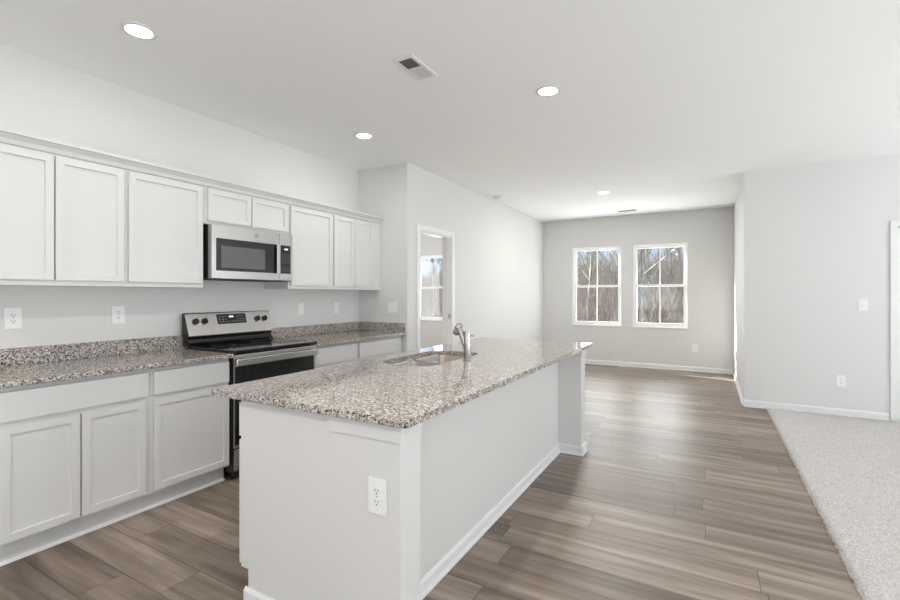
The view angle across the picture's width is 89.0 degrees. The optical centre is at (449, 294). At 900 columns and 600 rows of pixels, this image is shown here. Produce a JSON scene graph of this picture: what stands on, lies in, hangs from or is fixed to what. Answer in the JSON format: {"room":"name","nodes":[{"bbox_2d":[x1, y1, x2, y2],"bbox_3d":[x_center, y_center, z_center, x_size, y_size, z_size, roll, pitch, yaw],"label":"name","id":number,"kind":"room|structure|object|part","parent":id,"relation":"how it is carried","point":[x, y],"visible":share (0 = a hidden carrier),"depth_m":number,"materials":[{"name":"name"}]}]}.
{"room":"kitchen","nodes":[
{"label":"kitchen","id":0,"kind":"room"},
{"bbox_2d":[0,43,358,348],"bbox_3d":[-3.016,-0.066,2.097,0.120,2.800,7.687,0,0,29],"label":"wall","id":1,"kind":"structure","parent":0,"point":[39,96],"depth_m":3.35,"materials":[{"name":"white paint"}]},
{"bbox_2d":[4,308,21,328],"bbox_3d":[-2.591,0.142,2.717,0.008,0.126,0.080,0,0,29],"label":"wall outlet","id":2,"kind":"object","parent":1,"relation":"attached to","point":[12,316],"visible":1,"depth_m":2.71,"materials":[{"name":"white plastic"}]},
{"bbox_2d":[10,313,16,317],"bbox_3d":[-2.589,0.122,2.716,0.002,0.029,0.034,0,0,29],"label":"socket","id":3,"kind":"object","parent":2,"relation":"attached to","point":[12,315],"depth_m":2.72,"materials":[{"name":"grey plastic"}]},
{"bbox_2d":[10,319,16,323],"bbox_3d":[-2.589,0.162,2.716,0.002,0.029,0.034,0,0,29],"label":"socket","id":4,"kind":"object","parent":2,"relation":"attached to","point":[12,321],"depth_m":2.72,"materials":[{"name":"grey plastic"}]},
{"bbox_2d":[0,142,124,286],"bbox_3d":[-2.409,-0.430,2.705,0.337,0.758,0.742,0,0,29],"label":"upper cabinet","id":5,"kind":"object","parent":1,"relation":"attached to","point":[62,218],"visible":1,"depth_m":2.65,"materials":[{"name":"white paint"}]},
{"bbox_3d":[-2.359,-0.439,2.471,0.020,0.714,0.353,0,0,29],"label":"door","id":6,"kind":"part","parent":5,"relation":"part of","materials":[{"name":"white paint"}]},
{"bbox_3d":[-2.182,-0.439,2.785,0.020,0.714,0.353,0,0,29],"label":"door","id":7,"kind":"part","parent":5,"relation":"part of","materials":[{"name":"white paint"}]},
{"bbox_2d":[0,127,383,223],"bbox_3d":[-1.748,-0.844,3.844,0.367,0.067,3.395,0,0,29],"label":"crown molding","id":8,"kind":"structure","parent":5,"relation":"on","point":[8,136],"depth_m":3.10,"materials":[{"name":"white paint"}]},
{"bbox_2d":[0,335,180,366],"bbox_3d":[-2.413,0.369,3.020,0.020,0.102,1.257,0,0,29],"label":"backsplash","id":9,"kind":"structure","parent":1,"relation":"attached to","point":[49,353],"depth_m":3.01,"materials":[{"name":"stone"}]},
{"bbox_2d":[112,306,124,323],"bbox_3d":[-2.318,0.142,3.201,0.008,0.126,0.080,0,0,29],"label":"wall outlet","id":10,"kind":"object","parent":1,"relation":"attached to","point":[118,312],"visible":1,"depth_m":3.20,"materials":[{"name":"white plastic"}]},
{"bbox_2d":[125,169,202,287],"bbox_3d":[-2.097,-0.430,3.257,0.337,0.758,0.524,0,0,29],"label":"upper cabinet","id":11,"kind":"object","parent":1,"relation":"attached to","point":[164,216],"visible":0.87,"depth_m":3.15,"materials":[{"name":"white paint"}]},
{"bbox_2d":[203,186,287,233],"bbox_3d":[-1.774,-0.669,3.830,0.337,0.279,0.789,0,0,29],"label":"upper cabinet","id":12,"kind":"object","parent":1,"relation":"attached to","point":[220,207],"visible":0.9,"depth_m":3.69,"materials":[{"name":"white paint"}]},
{"bbox_3d":[-1.725,-0.676,3.594,0.020,0.240,0.371,0,0,29],"label":"door","id":13,"kind":"part","parent":12,"relation":"part of","materials":[{"name":"white paint"}]},
{"bbox_2d":[203,224,291,281],"bbox_3d":[-1.734,-0.318,3.804,0.429,0.415,0.753,0,0,29],"label":"microwave","id":14,"kind":"object","parent":12,"relation":"attached to","point":[230,253],"visible":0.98,"depth_m":3.63,"materials":[{"name":"silver metal"}]},
{"bbox_3d":[-1.460,-0.301,3.885,0.030,0.250,0.034,0,0,29],"label":"handle","id":15,"kind":"part","parent":14,"relation":"part of","materials":[{"name":"silver metal"}]},
{"bbox_3d":[-1.444,-0.322,3.994,0.050,0.404,0.136,0,0,29],"label":"control panel","id":16,"kind":"part","parent":14,"relation":"part of","materials":[{"name":"silver metal"}]},
{"bbox_3d":[-1.540,-0.676,3.922,0.020,0.240,0.367,0,0,29],"label":"door","id":17,"kind":"part","parent":12,"relation":"part of","materials":[{"name":"white paint"}]},
{"bbox_2d":[264,204,331,289],"bbox_3d":[-1.444,-0.430,4.413,0.337,0.758,0.549,0,0,29],"label":"upper cabinet","id":18,"kind":"object","parent":1,"relation":"attached to","point":[310,230],"visible":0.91,"depth_m":4.31,"materials":[{"name":"white paint"}]},
{"bbox_3d":[-1.305,-0.439,4.337,0.020,0.714,0.518,0,0,29],"label":"door","id":19,"kind":"part","parent":18,"relation":"part of","materials":[{"name":"white paint"}]},
{"bbox_2d":[298,303,303,314],"bbox_3d":[-1.508,0.147,4.633,0.012,0.126,0.080,0,0,29],"label":"light switch","id":20,"kind":"object","parent":1,"relation":"attached to","point":[300,305],"visible":1,"depth_m":4.63,"materials":[{"name":"white plastic"}]},
{"bbox_2d":[271,322,358,338],"bbox_3d":[-1.395,0.369,4.822,0.020,0.102,1.306,0,0,29],"label":"backsplash","id":21,"kind":"structure","parent":1,"relation":"attached to","point":[295,331],"depth_m":4.76,"materials":[{"name":"stone"}]},
{"bbox_2d":[334,302,338,313],"bbox_3d":[-1.258,0.147,5.074,0.012,0.126,0.080,0,0,29],"label":"light switch","id":22,"kind":"object","parent":1,"relation":"attached to","point":[336,304],"visible":1,"depth_m":5.07,"materials":[{"name":"white plastic"}]},
{"bbox_2d":[318,214,379,289],"bbox_3d":[-1.118,-0.430,4.991,0.337,0.758,0.776,0,0,29],"label":"upper cabinet","id":23,"kind":"object","parent":1,"relation":"attached to","point":[355,242],"visible":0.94,"depth_m":4.85,"materials":[{"name":"white paint"}]},
{"bbox_3d":[-1.090,-0.439,4.718,0.020,0.714,0.300,0,0,29],"label":"door","id":24,"kind":"part","parent":23,"relation":"part of","materials":[{"name":"white paint"}]},
{"bbox_3d":[-0.939,-0.439,4.986,0.020,0.714,0.301,0,0,29],"label":"door","id":25,"kind":"part","parent":23,"relation":"part of","materials":[{"name":"white paint"}]},
{"bbox_2d":[359,162,412,360],"bbox_3d":[-2.269,-0.066,6.158,4.193,2.800,0.120,0,0,29],"label":"wall","id":26,"kind":"structure","parent":0,"point":[386,192],"depth_m":5.18,"materials":[{"name":"white paint"}]},
{"bbox_2d":[358,321,404,331],"bbox_3d":[-0.789,0.369,5.241,0.663,0.102,0.020,0,0,29],"label":"backsplash","id":27,"kind":"structure","parent":26,"relation":"attached to","point":[368,326],"depth_m":5.22,"materials":[{"name":"stone"}]},
{"bbox_2d":[388,302,396,312],"bbox_3d":[-0.654,0.149,5.170,0.126,0.126,0.012,0,0,29],"label":"light switch","id":28,"kind":"object","parent":26,"relation":"attached to","point":[392,306],"visible":1,"depth_m":5.17,"materials":[{"name":"white plastic"}]},
{"bbox_2d":[0,355,862,599],"bbox_3d":[0.438,1.394,2.911,12.500,0.120,12.900,0,0,29],"label":"floor","id":29,"kind":"structure","parent":0,"point":[680,490],"depth_m":2.59,"materials":[{"name":"brown wood"}]},
{"bbox_2d":[0,369,148,566],"bbox_3d":[-2.271,0.891,2.644,0.636,0.885,0.702,0,0,29],"label":"base cabinet","id":30,"kind":"object","parent":29,"relation":"on","point":[74,453],"visible":0.93,"depth_m":2.45,"materials":[{"name":"white paint"}]},
{"bbox_3d":[-2.088,0.925,2.342,0.020,0.562,0.325,0,0,29],"label":"door","id":31,"kind":"part","parent":30,"relation":"part of","materials":[{"name":"white paint"}]},
{"bbox_3d":[-2.055,1.326,2.522,0.014,0.016,0.702,0,0,29],"label":"shoe moulding","id":32,"kind":"part","parent":30,"relation":"part of","materials":[{"name":"white wood"}]},
{"bbox_3d":[-2.003,0.546,2.493,0.020,0.145,0.671,0,0,29],"label":"drawer","id":33,"kind":"part","parent":30,"relation":"part of","materials":[{"name":"white paint"}]},
{"bbox_3d":[-1.925,0.925,2.632,0.020,0.562,0.325,0,0,29],"label":"door","id":34,"kind":"part","parent":30,"relation":"part of","materials":[{"name":"white paint"}]},
{"bbox_2d":[0,335,233,388],"bbox_3d":[-2.132,0.383,2.861,0.666,0.130,1.257,0,0,29],"label":"countertop","id":35,"kind":"structure","parent":30,"relation":"on","point":[22,366],"depth_m":2.87,"materials":[{"name":"stone"}]},
{"bbox_2d":[144,358,228,509],"bbox_3d":[-1.968,0.891,3.181,0.636,0.885,0.531,0,0,29],"label":"base cabinet","id":36,"kind":"object","parent":29,"relation":"on","point":[189,425],"visible":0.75,"depth_m":3.00,"materials":[{"name":"white paint"}]},
{"bbox_3d":[-1.752,1.326,3.059,0.014,0.016,0.531,0,0,29],"label":"shoe moulding","id":37,"kind":"part","parent":36,"relation":"part of","materials":[{"name":"white wood"}]},
{"bbox_3d":[-1.698,0.546,3.034,0.020,0.145,0.506,0,0,29],"label":"drawer","id":38,"kind":"part","parent":36,"relation":"part of","materials":[{"name":"white paint"}]},
{"bbox_3d":[-1.697,0.925,3.035,0.020,0.562,0.502,0,0,29],"label":"door","id":39,"kind":"part","parent":36,"relation":"part of","materials":[{"name":"white paint"}]},
{"bbox_2d":[182,310,317,478],"bbox_3d":[-1.600,0.740,3.736,0.673,1.188,0.785,0,0,29],"label":"electric range","id":40,"kind":"object","parent":29,"relation":"on","point":[246,335],"visible":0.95,"depth_m":3.62,"materials":[{"name":"silver metal"}]},
{"bbox_3d":[-1.851,0.237,3.878,0.087,0.182,0.778,0,0,29],"label":"control panel","id":41,"kind":"part","parent":40,"relation":"part of","materials":[{"name":"silver metal"}]},
{"bbox_3d":[-1.347,1.183,3.594,0.016,0.153,0.770,0,0,29],"label":"drawer","id":42,"kind":"part","parent":40,"relation":"part of","materials":[{"name":"silver metal"}]},
{"bbox_2d":[187,338,316,353],"bbox_3d":[-1.581,0.413,3.726,0.583,0.026,0.780,0,0,29],"label":"cooktop","id":43,"kind":"object","parent":40,"relation":"in","point":[238,345],"depth_m":3.63,"materials":[{"name":"black glass"}]},
{"bbox_2d":[224,345,310,472],"bbox_3d":[-1.624,0.851,3.750,0.619,0.847,0.778,0,0,29],"label":"oven","id":44,"kind":"object","parent":40,"relation":"in","point":[245,373],"depth_m":3.35,"materials":[{"name":"black metal"}]},
{"bbox_3d":[-1.347,0.766,3.593,0.016,0.665,0.772,0,0,29],"label":"oven door","id":45,"kind":"part","parent":40,"relation":"part of","materials":[{"name":"silver metal"}]},
{"bbox_3d":[-1.344,0.795,3.578,0.004,0.558,0.742,0,0,29],"label":"oven glass","id":46,"kind":"part","parent":40,"relation":"part of","materials":[{"name":"black glass"}]},
{"bbox_3d":[-1.317,0.485,3.571,0.018,0.046,0.768,0,0,29],"label":"handle","id":47,"kind":"part","parent":40,"relation":"part of","materials":[{"name":"silver metal"}]},
{"bbox_2d":[239,400,328,599],"bbox_3d":[-0.482,0.891,2.248,0.540,0.885,0.858,0,0,29],"label":"island end panel","id":48,"kind":"object","parent":29,"relation":"on","point":[284,452],"visible":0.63,"depth_m":1.86,"materials":[{"name":"white paint"}]},
{"bbox_3d":[-0.710,0.545,2.374,0.020,0.147,0.844,0,0,29],"label":"drawer","id":49,"kind":"part","parent":48,"relation":"part of","materials":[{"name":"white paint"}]},
{"bbox_3d":[-0.814,0.905,2.189,0.020,0.542,0.419,0,0,29],"label":"door","id":50,"kind":"part","parent":48,"relation":"part of","materials":[{"name":"white paint"}]},
{"bbox_2d":[243,586,274,599],"bbox_3d":[-0.676,1.296,1.852,0.486,0.075,0.022,0,0,29],"label":"trim","id":51,"kind":"structure","parent":48,"relation":"attached to","point":[249,593],"depth_m":1.94,"materials":[{"name":"white wood"}]},
{"bbox_2d":[316,341,356,368],"bbox_3d":[-1.306,0.891,4.355,0.636,0.885,0.572,0,0,29],"label":"base cabinet","id":52,"kind":"object","parent":29,"relation":"on","point":[335,354],"visible":0.18,"depth_m":4.18,"materials":[{"name":"white paint"}]},
{"bbox_2d":[357,335,401,363],"bbox_3d":[-0.981,0.891,4.930,0.636,0.885,0.749,0,0,29],"label":"base cabinet","id":53,"kind":"object","parent":29,"relation":"on","point":[372,348],"visible":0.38,"depth_m":4.73,"materials":[{"name":"white paint"}]},
{"bbox_2d":[271,321,404,346],"bbox_3d":[-1.109,0.383,4.672,0.666,0.130,1.326,0,0,29],"label":"countertop","id":54,"kind":"structure","parent":53,"relation":"on","point":[334,333],"depth_m":4.81,"materials":[{"name":"stone"}]},
{"bbox_3d":[-0.724,0.546,4.759,0.020,0.145,0.664,0,0,29],"label":"drawer","id":55,"kind":"part","parent":53,"relation":"part of","materials":[{"name":"white paint"}]},
{"bbox_2d":[327,349,587,599],"bbox_3d":[0.358,0.891,2.825,0.354,0.885,2.744,0,0,29],"label":"island base","id":56,"kind":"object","parent":29,"relation":"on","point":[451,475],"depth_m":2.14,"materials":[{"name":"white paint"}]},
{"bbox_3d":[-0.284,0.891,1.709,0.331,0.885,0.125,0,0,29],"label":"post","id":57,"kind":"part","parent":56,"relation":"part of","materials":[{"name":"white paint"}]},
{"bbox_3d":[-0.283,0.480,1.704,0.340,0.063,0.133,0,0,29],"label":"cap trim","id":58,"kind":"part","parent":56,"relation":"part of","materials":[{"name":"white paint"}]},
{"bbox_2d":[368,476,386,516],"bbox_3d":[-0.257,0.712,1.616,0.080,0.126,0.008,0,0,29],"label":"wall outlet","id":59,"kind":"object","parent":56,"relation":"attached to","point":[377,488],"visible":1,"depth_m":1.61,"materials":[{"name":"white plastic"}]},
{"bbox_2d":[373,486,380,495],"bbox_3d":[-0.258,0.693,1.613,0.034,0.029,0.002,0,0,29],"label":"socket","id":60,"kind":"object","parent":59,"relation":"attached to","point":[376,489],"depth_m":1.61,"materials":[{"name":"grey plastic"}]},
{"bbox_2d":[373,497,380,506],"bbox_3d":[-0.258,0.732,1.613,0.034,0.029,0.002,0,0,29],"label":"socket","id":61,"kind":"object","parent":59,"relation":"attached to","point":[376,500],"depth_m":1.61,"materials":[{"name":"grey plastic"}]},
{"bbox_2d":[211,338,592,428],"bbox_3d":[0.082,0.434,3.001,1.068,0.028,2.806,0,0,29],"label":"countertop","id":62,"kind":"structure","parent":56,"relation":"on","point":[375,390],"depth_m":2.16,"materials":[{"name":"stone"}]},
{"bbox_2d":[391,354,463,365],"bbox_3d":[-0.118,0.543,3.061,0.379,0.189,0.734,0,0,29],"label":"sink","id":63,"kind":"object","parent":62,"relation":"in","point":[443,358],"visible":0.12,"depth_m":3.16,"materials":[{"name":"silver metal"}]},
{"bbox_3d":[-0.210,0.543,2.898,0.379,0.188,0.360,0,0,29],"label":"bowl","id":64,"kind":"part","parent":63,"relation":"part of","materials":[{"name":"silver metal"}]},
{"bbox_3d":[-0.029,0.543,3.219,0.379,0.188,0.370,0,0,29],"label":"bowl","id":65,"kind":"part","parent":63,"relation":"part of","materials":[{"name":"silver metal"}]},
{"bbox_2d":[453,323,473,360],"bbox_3d":[0.086,0.301,2.949,0.150,0.238,0.058,0,0,29],"label":"faucet","id":66,"kind":"object","parent":62,"relation":"on","point":[465,336],"visible":1,"depth_m":2.92,"materials":[{"name":"silver metal"}]},
{"bbox_3d":[0.080,0.279,2.952,0.091,0.169,0.042,0,0,29],"label":"spout","id":67,"kind":"part","parent":66,"relation":"part of","materials":[{"name":"silver metal"}]},
{"bbox_3d":[0.262,0.891,2.869,0.143,0.885,2.430,0,0,29],"label":"panel","id":68,"kind":"part","parent":56,"relation":"part of","materials":[{"name":"white paint"}]},
{"bbox_3d":[0.358,1.296,2.825,0.354,0.075,2.744,0,0,29],"label":"baseboard","id":69,"kind":"part","parent":56,"relation":"part of","materials":[{"name":"white wood"}]},
{"bbox_3d":[0.978,0.891,3.943,0.331,0.885,0.143,0,0,29],"label":"post","id":70,"kind":"part","parent":56,"relation":"part of","materials":[{"name":"white paint"}]},
{"bbox_3d":[0.979,0.480,3.938,0.340,0.063,0.151,0,0,29],"label":"cap trim","id":71,"kind":"part","parent":56,"relation":"part of","materials":[{"name":"white paint"}]},
{"bbox_2d":[766,408,899,599],"bbox_3d":[3.153,1.323,-0.064,4.414,0.021,9.928,0,0,29],"label":"carpet","id":72,"kind":"object","parent":29,"relation":"on","point":[849,467],"visible":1,"depth_m":3.21,"materials":[{"name":"grey carpet"}]},
{"bbox_2d":[0,0,899,221],"bbox_3d":[0.438,-1.526,2.911,12.500,0.120,12.900,0,0,29],"label":"ceiling","id":73,"kind":"structure","parent":0,"point":[660,106],"depth_m":3.11,"materials":[{"name":"white paint"}]},
{"bbox_2d":[119,21,157,39],"bbox_3d":[-1.727,-1.463,2.544,0.176,0.006,0.176,0,0,29],"label":"recessed light","id":74,"kind":"object","parent":73,"relation":"in","point":[134,29],"visible":1,"depth_m":2.54,"materials":[{"name":"white plastic"}]},
{"bbox_2d":[124,25,152,37],"bbox_3d":[-1.727,-1.463,2.544,0.132,0.004,0.132,0,0,-29],"label":"diffuser","id":75,"kind":"object","parent":74,"relation":"attached to","point":[136,31],"depth_m":2.55,"materials":[{"name":"white plastic"}]},
{"bbox_2d":[354,132,373,138],"bbox_3d":[-0.793,-1.463,4.223,0.176,0.006,0.176,0,0,29],"label":"recessed light","id":76,"kind":"object","parent":73,"relation":"in","point":[361,135],"visible":1,"depth_m":4.21,"materials":[{"name":"white plastic"}]},
{"bbox_2d":[357,134,370,137],"bbox_3d":[-0.793,-1.463,4.223,0.132,0.004,0.132,0,0,-2],"label":"diffuser","id":77,"kind":"object","parent":76,"relation":"attached to","point":[358,135],"depth_m":4.22,"materials":[{"name":"white plastic"}]},
{"bbox_2d":[392,54,436,80],"bbox_3d":[-0.223,-1.462,2.958,0.149,0.008,0.300,0,0,29],"label":"ceiling vent","id":78,"kind":"object","parent":73,"relation":"in","point":[410,64],"visible":1,"depth_m":2.94,"materials":[{"name":"white metal"}]},
{"bbox_2d":[492,195,501,198],"bbox_3d":[0.700,-1.447,6.817,0.136,0.037,0.136,0,0,29],"label":"smoke detector","id":79,"kind":"object","parent":73,"relation":"attached to","point":[494,196],"visible":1,"depth_m":6.77,"materials":[{"name":"white paint"}]},
{"bbox_2d":[536,85,560,96],"bbox_3d":[0.706,-1.463,3.294,0.176,0.006,0.176,0,0,29],"label":"recessed light","id":80,"kind":"object","parent":73,"relation":"in","point":[548,90],"visible":1,"depth_m":3.28,"materials":[{"name":"white plastic"}]},
{"bbox_2d":[539,87,557,94],"bbox_3d":[0.706,-1.463,3.294,0.132,0.004,0.132,0,0,-29],"label":"diffuser","id":81,"kind":"object","parent":80,"relation":"attached to","point":[542,90],"depth_m":3.29,"materials":[{"name":"white plastic"}]},
{"bbox_2d":[597,191,609,193],"bbox_3d":[2.207,-1.463,6.583,0.176,0.006,0.176,0,0,29],"label":"recessed light","id":82,"kind":"object","parent":73,"relation":"in","point":[601,192],"visible":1,"depth_m":6.56,"materials":[{"name":"white plastic"}]},
{"bbox_2d":[617,209,636,211],"bbox_3d":[3.090,-1.462,7.994,0.320,0.008,0.140,0,0,29],"label":"ceiling vent","id":83,"kind":"object","parent":73,"relation":"in","point":[631,209],"visible":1,"depth_m":7.96,"materials":[{"name":"white metal"}]},
{"bbox_2d":[413,165,543,358],"bbox_3d":[0.688,-0.066,7.253,0.120,2.800,4.693,0,0,29],"label":"wall","id":84,"kind":"structure","parent":0,"point":[499,248],"depth_m":6.92,"materials":[{"name":"white paint"}]},
{"bbox_2d":[416,224,454,357],"bbox_3d":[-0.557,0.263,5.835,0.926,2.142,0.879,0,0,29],"label":"door frame","id":85,"kind":"structure","parent":84,"relation":"in","point":[448,238],"depth_m":5.94,"materials":[{"name":"white wood"}]},
{"bbox_3d":[-0.279,0.263,5.678,0.016,2.142,0.879,0,0,29],"label":"casing","id":86,"kind":"part","parent":85,"relation":"part of","materials":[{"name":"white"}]},
{"bbox_2d":[420,207,733,368],"bbox_3d":[1.576,-0.066,9.514,7.589,2.800,0.120,0,0,29],"label":"wall","id":87,"kind":"structure","parent":0,"point":[709,233],"depth_m":8.30,"materials":[{"name":"white paint"}]},
{"bbox_2d":[420,254,441,320],"bbox_3d":[-0.376,-0.154,10.602,0.880,1.523,0.125,0,0,29],"label":"window","id":88,"kind":"structure","parent":87,"relation":"in","point":[423,318],"depth_m":10.68,"materials":[{"name":"white plastic"}]},
{"bbox_3d":[-0.355,-0.512,10.639,0.810,0.738,0.030,0,0,29],"label":"sash","id":89,"kind":"part","parent":88,"relation":"part of","materials":[{"name":"white plastic"}]},
{"bbox_3d":[-0.371,0.185,10.611,0.810,0.738,0.030,0,0,29],"label":"sash","id":90,"kind":"part","parent":88,"relation":"part of","materials":[{"name":"white plastic"}]},
{"bbox_2d":[572,246,620,326],"bbox_3d":[2.819,-0.154,8.799,0.907,1.523,0.125,0,0,29],"label":"window","id":91,"kind":"structure","parent":87,"relation":"in","point":[603,248],"depth_m":8.81,"materials":[{"name":"white plastic"}]},
{"bbox_3d":[2.799,0.596,8.764,0.907,0.022,0.045,0,0,29],"label":"sill","id":92,"kind":"part","parent":91,"relation":"part of","materials":[{"name":"white"}]},
{"bbox_3d":[2.840,-0.512,8.836,0.837,0.738,0.030,0,0,29],"label":"sash","id":93,"kind":"part","parent":91,"relation":"part of","materials":[{"name":"white plastic"}]},
{"bbox_3d":[2.823,0.185,8.807,0.837,0.738,0.030,0,0,29],"label":"sash","id":94,"kind":"part","parent":91,"relation":"part of","materials":[{"name":"white plastic"}]},
{"bbox_2d":[585,359,732,373],"bbox_3d":[3.315,1.292,8.452,3.236,0.083,0.020,0,0,29],"label":"baseboard","id":95,"kind":"structure","parent":87,"relation":"attached to","point":[587,361],"depth_m":8.19,"materials":[{"name":"white wood"}]},
{"bbox_2d":[633,242,687,328],"bbox_3d":[3.781,-0.154,8.255,0.897,1.523,0.125,0,0,29],"label":"window","id":96,"kind":"structure","parent":87,"relation":"in","point":[636,324],"depth_m":8.26,"materials":[{"name":"white plastic"}]},
{"bbox_3d":[3.802,-0.512,8.292,0.827,0.738,0.030,0,0,29],"label":"sash","id":97,"kind":"part","parent":96,"relation":"part of","materials":[{"name":"white plastic"}]},
{"bbox_3d":[3.761,0.596,8.220,0.897,0.022,0.045,0,0,29],"label":"sill","id":98,"kind":"part","parent":96,"relation":"part of","materials":[{"name":"white"}]},
{"bbox_3d":[3.785,0.185,8.264,0.827,0.738,0.030,0,0,29],"label":"sash","id":99,"kind":"part","parent":96,"relation":"part of","materials":[{"name":"white plastic"}]},
{"bbox_2d":[692,345,697,351],"bbox_3d":[4.244,0.934,7.934,0.080,0.126,0.008,0,0,29],"label":"wall outlet","id":100,"kind":"object","parent":87,"relation":"attached to","point":[694,347],"visible":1,"depth_m":7.93,"materials":[{"name":"white plastic"}]},
{"bbox_2d":[734,177,742,394],"bbox_3d":[4.208,-0.066,6.580,0.120,2.800,2.403,0,0,29],"label":"wall","id":101,"kind":"structure","parent":0,"point":[738,207],"depth_m":6.49,"materials":[{"name":"white paint"}]},
{"bbox_2d":[733,369,743,405],"bbox_3d":[4.112,1.292,6.553,0.020,0.083,2.543,0,0,29],"label":"baseboard","id":102,"kind":"structure","parent":101,"relation":"attached to","point":[734,374],"depth_m":6.24,"materials":[{"name":"white"}]},
{"bbox_2d":[743,154,899,419],"bbox_3d":[5.552,-0.066,4.372,4.631,2.800,0.120,0,0,29],"label":"wall","id":103,"kind":"structure","parent":0,"point":[816,237],"depth_m":5.11,"materials":[{"name":"white paint"}]},
{"bbox_2d":[742,399,888,419],"bbox_3d":[4.052,1.292,5.139,1.306,0.083,0.020,0,0,29],"label":"baseboard","id":104,"kind":"structure","parent":103,"relation":"attached to","point":[747,403],"depth_m":5.11,"materials":[{"name":"white"}]},
{"bbox_2d":[836,375,845,386],"bbox_3d":[4.282,0.948,5.015,0.080,0.126,0.008,0,0,29],"label":"wall outlet","id":105,"kind":"object","parent":103,"relation":"attached to","point":[840,379],"visible":1,"depth_m":5.01,"materials":[{"name":"white plastic"}]},
{"bbox_2d":[858,299,867,310],"bbox_3d":[4.441,0.113,4.923,0.080,0.126,0.012,0,0,29],"label":"light switch","id":106,"kind":"object","parent":103,"relation":"attached to","point":[862,303],"visible":1,"depth_m":4.92,"materials":[{"name":"white plastic"}]},
{"bbox_2d":[890,220,899,421],"bbox_3d":[5.059,0.281,4.622,0.939,2.107,0.170,0,0,29],"label":"door frame","id":107,"kind":"structure","parent":103,"relation":"in","point":[894,229],"depth_m":4.79,"materials":[{"name":"white"}]},
{"label":"outside","id":108,"kind":"structure","parent":0,"visible":0},
{"bbox_2d":[421,269,682,323],"bbox_3d":[7.552,-1.063,31.680,72.000,6.594,44.000,0,0,29],"label":"ground","id":109,"kind":"structure","parent":108,"point":[676,269],"depth_m":22.02,"materials":[{"name":"brown plant"}]},
{"bbox_2d":[431,258,441,316],"bbox_3d":[-0.790,-5.004,20.677,6.450,13.960,4.871,0,0,39],"label":"bare tree","id":110,"kind":"object","parent":109,"relation":"on","point":[433,268],"visible":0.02,"depth_m":20.98,"materials":[{"name":"grey plant"}]},
{"bbox_2d":[421,247,683,323],"bbox_3d":[0.869,-2.073,31.402,36.638,8.470,30.368,0,0,29],"label":"trees","id":111,"kind":"object","parent":109,"relation":"on","point":[605,277],"visible":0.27,"depth_m":19.84,"materials":[{"name":"brown plant"}]},
{"bbox_2d":[577,251,596,320],"bbox_3d":[5.942,-4.246,18.983,4.190,12.009,5.549,0,0,-23],"label":"bare tree","id":112,"kind":"object","parent":109,"relation":"on","point":[591,252],"visible":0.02,"depth_m":18.68,"materials":[{"name":"grey plant"}]},
{"bbox_2d":[598,247,677,322],"bbox_3d":[5.976,-4.053,14.166,6.841,13.009,6.336,0,0,35],"label":"bare tree","id":113,"kind":"object","parent":109,"relation":"on","point":[639,275],"visible":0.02,"depth_m":13.75,"materials":[{"name":"grey plant"}]},
{"bbox_2d":[641,248,651,322],"bbox_3d":[6.394,-5.944,13.845,6.439,16.384,8.398,0,0,34],"label":"bare tree","id":114,"kind":"object","parent":109,"relation":"on","point":[644,262],"visible":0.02,"depth_m":14.58,"materials":[{"name":"grey plant"}]},
{"bbox_2d":[645,249,648,294],"bbox_3d":[11.546,-7.102,24.921,5.965,15.178,7.780,0,0,-27],"label":"bare tree","id":115,"kind":"object","parent":109,"relation":"on","point":[646,250],"visible":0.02,"depth_m":25.06,"materials":[{"name":"grey plant"}]},
{"bbox_2d":[670,247,678,299],"bbox_3d":[11.087,-5.419,22.210,5.510,11.925,4.161,0,0,-27],"label":"bare tree","id":116,"kind":"object","parent":109,"relation":"on","point":[678,247],"visible":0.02,"depth_m":22.36,"materials":[{"name":"grey plant"}]},
{"bbox_2d":[677,247,681,278],"bbox_3d":[14.243,-7.864,28.298,7.980,15.568,6.118,0,0,-19],"label":"bare tree","id":117,"kind":"object","parent":109,"relation":"on","point":[679,247],"visible":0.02,"depth_m":28.97,"materials":[{"name":"grey plant"}]}
]}

